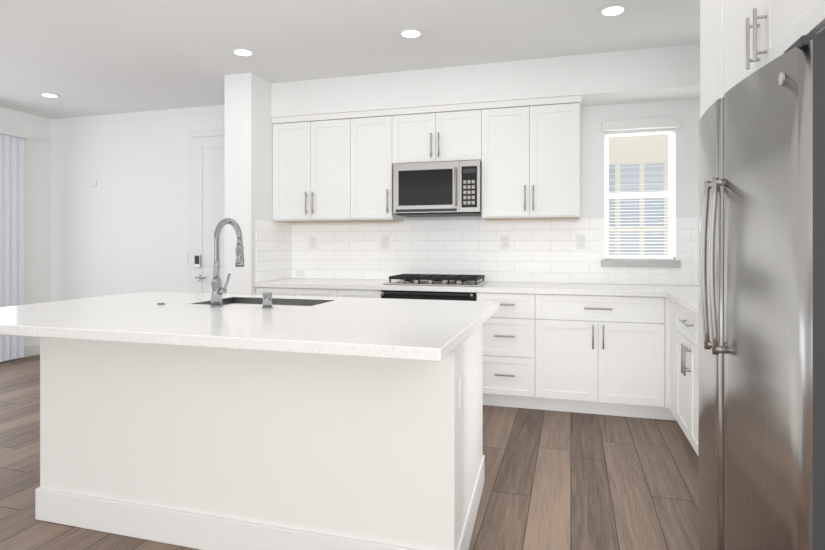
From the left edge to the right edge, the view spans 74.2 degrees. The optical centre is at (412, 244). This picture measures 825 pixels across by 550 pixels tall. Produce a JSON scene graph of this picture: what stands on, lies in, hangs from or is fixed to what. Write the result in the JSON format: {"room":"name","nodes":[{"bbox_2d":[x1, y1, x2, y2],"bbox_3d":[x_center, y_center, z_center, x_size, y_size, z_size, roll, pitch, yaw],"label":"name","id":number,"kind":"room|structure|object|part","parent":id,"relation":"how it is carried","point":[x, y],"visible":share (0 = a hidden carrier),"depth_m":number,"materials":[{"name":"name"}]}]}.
{"room":"kitchen","nodes":[
{"label":"kitchen","id":0,"kind":"room"},
{"bbox_2d":[0,107,49,345],"bbox_3d":[-5.419,-0.110,2.387,0.140,2.700,8.240,0,0,16],"label":"wall","id":1,"kind":"structure","parent":0,"point":[37,216],"depth_m":6.15,"materials":[{"name":"white paint"}]},
{"bbox_2d":[0,126,28,361],"bbox_3d":[-4.793,-0.005,4.074,0.118,2.450,3.950,0,0,16],"label":"vertical blinds","id":2,"kind":"object","parent":1,"relation":"attached to","point":[11,219],"visible":1,"depth_m":5.82,"materials":[{"name":"white"}]},
{"bbox_2d":[2,344,39,361],"bbox_3d":[-5.256,1.180,2.672,0.013,0.120,7.599,0,0,16],"label":"baseboard","id":3,"kind":"structure","parent":1,"relation":"attached to","point":[31,350],"depth_m":6.08,"materials":[{"name":"white wood"}]},
{"bbox_2d":[50,105,224,301],"bbox_3d":[-2.714,-0.110,5.964,3.340,2.700,0.140,0,0,16],"label":"wall","id":4,"kind":"structure","parent":0,"point":[121,227],"depth_m":6.04,"materials":[{"name":"white paint"}]},
{"bbox_2d":[91,180,96,185],"bbox_3d":[-3.587,-0.695,6.132,0.070,0.070,0.020,0,0,16],"label":"door chime","id":5,"kind":"object","parent":4,"relation":"attached to","point":[93,182],"visible":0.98,"depth_m":6.12,"materials":[{"name":"white plastic"}]},
{"bbox_2d":[188,129,224,292],"bbox_3d":[-1.911,0.017,5.646,0.968,2.446,0.018,0,0,16],"label":"door frame","id":6,"kind":"structure","parent":4,"relation":"attached to","point":[205,133],"depth_m":5.76,"materials":[{"name":"white wood"}]},
{"bbox_2d":[193,136,224,292],"bbox_3d":[-1.922,0.051,5.607,0.820,2.362,0.100,0,0,16],"label":"hall door","id":7,"kind":"structure","parent":4,"relation":"in","point":[208,184],"depth_m":5.69,"materials":[{"name":"white wood"}]},
{"bbox_3d":[-2.212,0.238,5.672,0.154,0.267,0.064,0,0,16],"label":"handle","id":8,"kind":"part","parent":7,"relation":"part of","materials":[{"name":"silver metal"}]},
{"bbox_2d":[225,73,287,294],"bbox_3d":[-1.373,-0.110,5.059,0.260,2.700,0.850,0,0,16],"label":"column","id":9,"kind":"structure","parent":0,"point":[248,162],"depth_m":4.67,"materials":[{"name":"white paint"}]},
{"bbox_2d":[256,220,291,281],"bbox_3d":[-1.260,0.052,4.963,0.009,0.534,0.590,0,0,16],"label":"tile backsplash","id":10,"kind":"structure","parent":9,"relation":"attached to","point":[273,239],"depth_m":4.95,"materials":[{"name":"white tile"}]},
{"bbox_2d":[0,354,699,549],"bbox_3d":[-1.938,1.270,1.448,7.350,0.060,8.380,0,0,16],"label":"floor","id":11,"kind":"structure","parent":0,"point":[558,480],"depth_m":2.83,"materials":[{"name":"brown wood"}]},
{"bbox_2d":[35,310,496,549],"bbox_3d":[-0.630,0.795,2.684,1.939,0.890,1.029,0,0,16],"label":"kitchen island","id":12,"kind":"object","parent":11,"relation":"on","point":[217,418],"depth_m":2.17,"materials":[{"name":"white paint"}]},
{"bbox_2d":[0,291,499,361],"bbox_3d":[-0.850,0.330,2.637,2.356,0.040,1.410,0,0,16],"label":"island countertop","id":13,"kind":"structure","parent":12,"relation":"on","point":[397,330],"depth_m":2.15,"materials":[{"name":"white stone"}]},
{"bbox_2d":[208,218,243,305],"bbox_3d":[-0.932,0.084,2.823,0.121,0.451,0.257,0,0,16],"label":"faucet","id":14,"kind":"object","parent":13,"relation":"on","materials":[{"name":"silver metal"}]},
{"bbox_2d":[224,298,327,305],"bbox_3d":[-0.809,0.427,2.985,0.676,0.228,0.417,0,0,16],"label":"sink","id":15,"kind":"object","parent":13,"relation":"in","point":[231,301],"depth_m":3.17,"materials":[{"name":"silver metal"}]},
{"bbox_3d":[-0.639,1.170,2.652,1.939,0.140,0.963,0,0,16],"label":"baseboard","id":16,"kind":"part","parent":12,"relation":"part of","materials":[{"name":"white wood"}]},
{"bbox_2d":[381,290,476,300],"bbox_3d":[0.195,0.801,4.527,0.760,0.878,0.669,0,0,16],"label":"oven","id":17,"kind":"object","parent":11,"relation":"on","point":[435,295],"visible":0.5,"depth_m":4.23,"materials":[{"name":"black metal"}]},
{"bbox_2d":[483,326,546,409],"bbox_3d":[0.810,0.800,4.377,0.499,0.879,0.618,0,0,16],"label":"base cabinet","id":18,"kind":"object","parent":11,"relation":"on","point":[514,357],"depth_m":4.08,"materials":[{"name":"white wood"}]},
{"bbox_2d":[547,326,662,419],"bbox_3d":[1.435,0.800,4.195,0.925,0.879,0.618,0,0,16],"label":"base cabinet","id":19,"kind":"object","parent":11,"relation":"on","point":[628,350],"depth_m":3.90,"materials":[{"name":"white wood"}]},
{"bbox_2d":[255,278,697,333],"bbox_3d":[0.367,0.340,3.647,3.866,0.040,2.268,0,0,16],"label":"countertop","id":20,"kind":"structure","parent":19,"relation":"on","point":[568,306],"depth_m":3.99,"materials":[{"name":"white stone"}]},
{"bbox_2d":[383,274,486,286],"bbox_3d":[0.203,0.288,4.539,0.767,0.062,0.520,0,0,16],"label":"cooktop","id":21,"kind":"object","parent":20,"relation":"in","point":[438,280],"visible":1,"depth_m":4.39,"materials":[{"name":"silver metal"}]},
{"bbox_2d":[663,334,674,420],"bbox_3d":[2.017,0.800,3.543,0.639,0.879,0.350,0,0,16],"label":"base cabinet","id":22,"kind":"object","parent":11,"relation":"on","point":[668,339],"depth_m":3.78,"materials":[{"name":"white wood"}]},
{"bbox_2d":[675,334,697,454],"bbox_3d":[1.868,0.800,2.993,0.618,0.879,0.910,0,0,16],"label":"base cabinet","id":23,"kind":"object","parent":11,"relation":"on","point":[686,345],"depth_m":3.14,"materials":[{"name":"white wood"}]},
{"bbox_2d":[698,33,824,549],"bbox_3d":[1.348,0.369,1.644,0.829,1.742,0.910,0,0,16],"label":"fridge","id":24,"kind":"object","parent":11,"relation":"on","point":[761,308],"visible":1,"depth_m":1.48,"materials":[{"name":"grey metal"}]},
{"bbox_2d":[0,0,699,118],"bbox_3d":[-1.938,-1.490,1.448,7.350,0.060,8.380,0,0,16],"label":"ceiling","id":25,"kind":"structure","parent":0,"point":[80,58],"depth_m":3.89,"materials":[{"name":"white paint"}]},
{"bbox_2d":[39,93,59,97],"bbox_3d":[-3.530,-1.456,5.306,0.170,0.008,0.170,0,0,16],"label":"recessed light","id":26,"kind":"object","parent":25,"relation":"in","point":[50,95],"visible":1,"depth_m":5.29,"materials":[{"name":"white plastic"}]},
{"bbox_2d":[231,48,254,56],"bbox_3d":[-1.281,-1.456,4.121,0.170,0.008,0.170,0,0,16],"label":"recessed light","id":27,"kind":"object","parent":25,"relation":"in","point":[244,52],"visible":0.98,"depth_m":4.11,"materials":[{"name":"white plastic"}]},
{"bbox_2d":[399,28,422,38],"bbox_3d":[-0.011,-1.456,3.752,0.170,0.008,0.170,0,0,16],"label":"recessed light","id":28,"kind":"object","parent":25,"relation":"in","point":[410,33],"visible":1,"depth_m":3.74,"materials":[{"name":"white"}]},
{"bbox_2d":[598,4,627,16],"bbox_3d":[1.245,-1.456,3.387,0.170,0.008,0.170,0,0,16],"label":"recessed light","id":29,"kind":"object","parent":25,"relation":"in","point":[612,10],"visible":1,"depth_m":3.38,"materials":[{"name":"white plastic"}]},
{"bbox_2d":[271,44,699,117],"bbox_3d":[0.632,-1.306,4.559,3.868,0.307,0.369,0,0,16],"label":"soffit","id":30,"kind":"structure","parent":0,"point":[645,75],"depth_m":4.33,"materials":[{"name":"white paint"}]},
{"bbox_2d":[313,98,699,285],"bbox_3d":[0.771,-0.110,4.785,4.010,2.700,0.140,0,0,16],"label":"wall","id":31,"kind":"structure","parent":0,"point":[592,167],"depth_m":4.42,"materials":[{"name":"white paint"}]},
{"bbox_2d":[272,112,355,222],"bbox_3d":[-0.827,-0.684,4.993,0.820,0.933,0.348,0,0,16],"label":"upper cabinet","id":32,"kind":"object","parent":31,"relation":"attached to","point":[335,167],"depth_m":4.82,"materials":[{"name":"white wood"}]},
{"bbox_2d":[356,109,403,221],"bbox_3d":[-0.338,-0.684,4.851,0.439,0.933,0.348,0,0,16],"label":"upper cabinet","id":33,"kind":"object","parent":31,"relation":"attached to","point":[374,169],"depth_m":4.67,"materials":[{"name":"white wood"}]},
{"bbox_2d":[392,102,483,166],"bbox_3d":[0.240,-0.918,4.683,0.761,0.465,0.348,0,0,16],"label":"upper cabinet","id":34,"kind":"object","parent":31,"relation":"attached to","point":[443,133],"depth_m":4.50,"materials":[{"name":"white wood"}]},
{"bbox_2d":[393,160,481,216],"bbox_3d":[0.238,-0.466,4.633,0.726,0.427,0.440,0,0,16],"label":"microwave","id":35,"kind":"object","parent":34,"relation":"attached to","point":[441,189],"visible":0.98,"depth_m":4.46,"materials":[{"name":"silver metal"}]},
{"bbox_2d":[292,218,697,285],"bbox_3d":[0.683,0.052,4.733,3.869,0.534,0.007,0,0,16],"label":"tile backsplash","id":36,"kind":"structure","parent":31,"relation":"attached to","point":[542,251],"depth_m":4.75,"materials":[{"name":"white tile"}]},
{"bbox_2d":[309,237,315,248],"bbox_3d":[-0.951,-0.022,5.200,0.072,0.115,0.007,0,0,16],"label":"outlet","id":37,"kind":"object","parent":36,"relation":"attached to","point":[312,242],"visible":1,"depth_m":5.20,"materials":[{"name":"white plastic"}]},
{"bbox_2d":[381,236,388,248],"bbox_3d":[-0.253,-0.022,4.997,0.072,0.115,0.007,0,0,16],"label":"outlet","id":38,"kind":"object","parent":36,"relation":"attached to","point":[384,242],"visible":1,"depth_m":4.99,"materials":[{"name":"white plastic"}]},
{"bbox_2d":[501,236,508,248],"bbox_3d":[0.796,-0.022,4.693,0.072,0.115,0.007,0,0,16],"label":"outlet","id":39,"kind":"object","parent":36,"relation":"attached to","point":[504,242],"visible":1,"depth_m":4.69,"materials":[{"name":"white plastic"}]},
{"bbox_2d":[576,235,585,248],"bbox_3d":[1.397,-0.022,4.518,0.072,0.115,0.007,0,0,16],"label":"outlet","id":40,"kind":"object","parent":36,"relation":"attached to","point":[580,241],"visible":1,"depth_m":4.51,"materials":[{"name":"white plastic"}]},
{"bbox_2d":[482,95,579,219],"bbox_3d":[0.972,-0.684,4.470,0.762,0.933,0.348,0,0,16],"label":"upper cabinet","id":41,"kind":"object","parent":31,"relation":"attached to","point":[531,165],"depth_m":4.30,"materials":[{"name":"white wood"}]},
{"bbox_2d":[601,117,680,267],"bbox_3d":[1.845,-0.413,4.437,0.593,1.183,0.180,0,0,16],"label":"window","id":42,"kind":"structure","parent":31,"relation":"in","point":[669,193],"depth_m":4.41,"materials":[{"name":"white plastic"}]},
{"bbox_2d":[605,128,673,259],"bbox_3d":[1.847,-0.410,4.445,0.521,1.056,0.052,0,0,16],"label":"window blinds","id":43,"kind":"object","parent":42,"relation":"attached to","point":[641,131],"visible":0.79,"depth_m":4.43,"materials":[{"name":"white plastic"}]},
{"bbox_3d":[1.482,-0.110,0.298,0.140,2.700,8.080,0,0,16],"label":"wall","id":44,"kind":"structure","parent":0,"visible":0},
{"bbox_2d":[700,0,711,117],"bbox_3d":[1.621,-0.997,2.268,0.688,0.924,0.380,0,0,16],"label":"upper cabinet","id":45,"kind":"object","parent":44,"relation":"attached to","point":[705,5],"depth_m":2.44,"materials":[{"name":"white wood"}]},
{"bbox_2d":[712,0,824,103],"bbox_3d":[1.433,-0.997,1.620,0.688,0.924,1.090,0,0,16],"label":"upper cabinet","id":46,"kind":"object","parent":44,"relation":"attached to","point":[740,40],"depth_m":1.75,"materials":[{"name":"white wood"}]},
{"label":"outside","id":47,"kind":"structure","parent":0,"visible":0},
{"bbox_2d":[608,134,667,259],"bbox_3d":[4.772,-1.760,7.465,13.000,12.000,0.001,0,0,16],"label":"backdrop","id":48,"kind":"structure","parent":47,"point":[634,161],"depth_m":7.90,"materials":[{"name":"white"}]}
]}

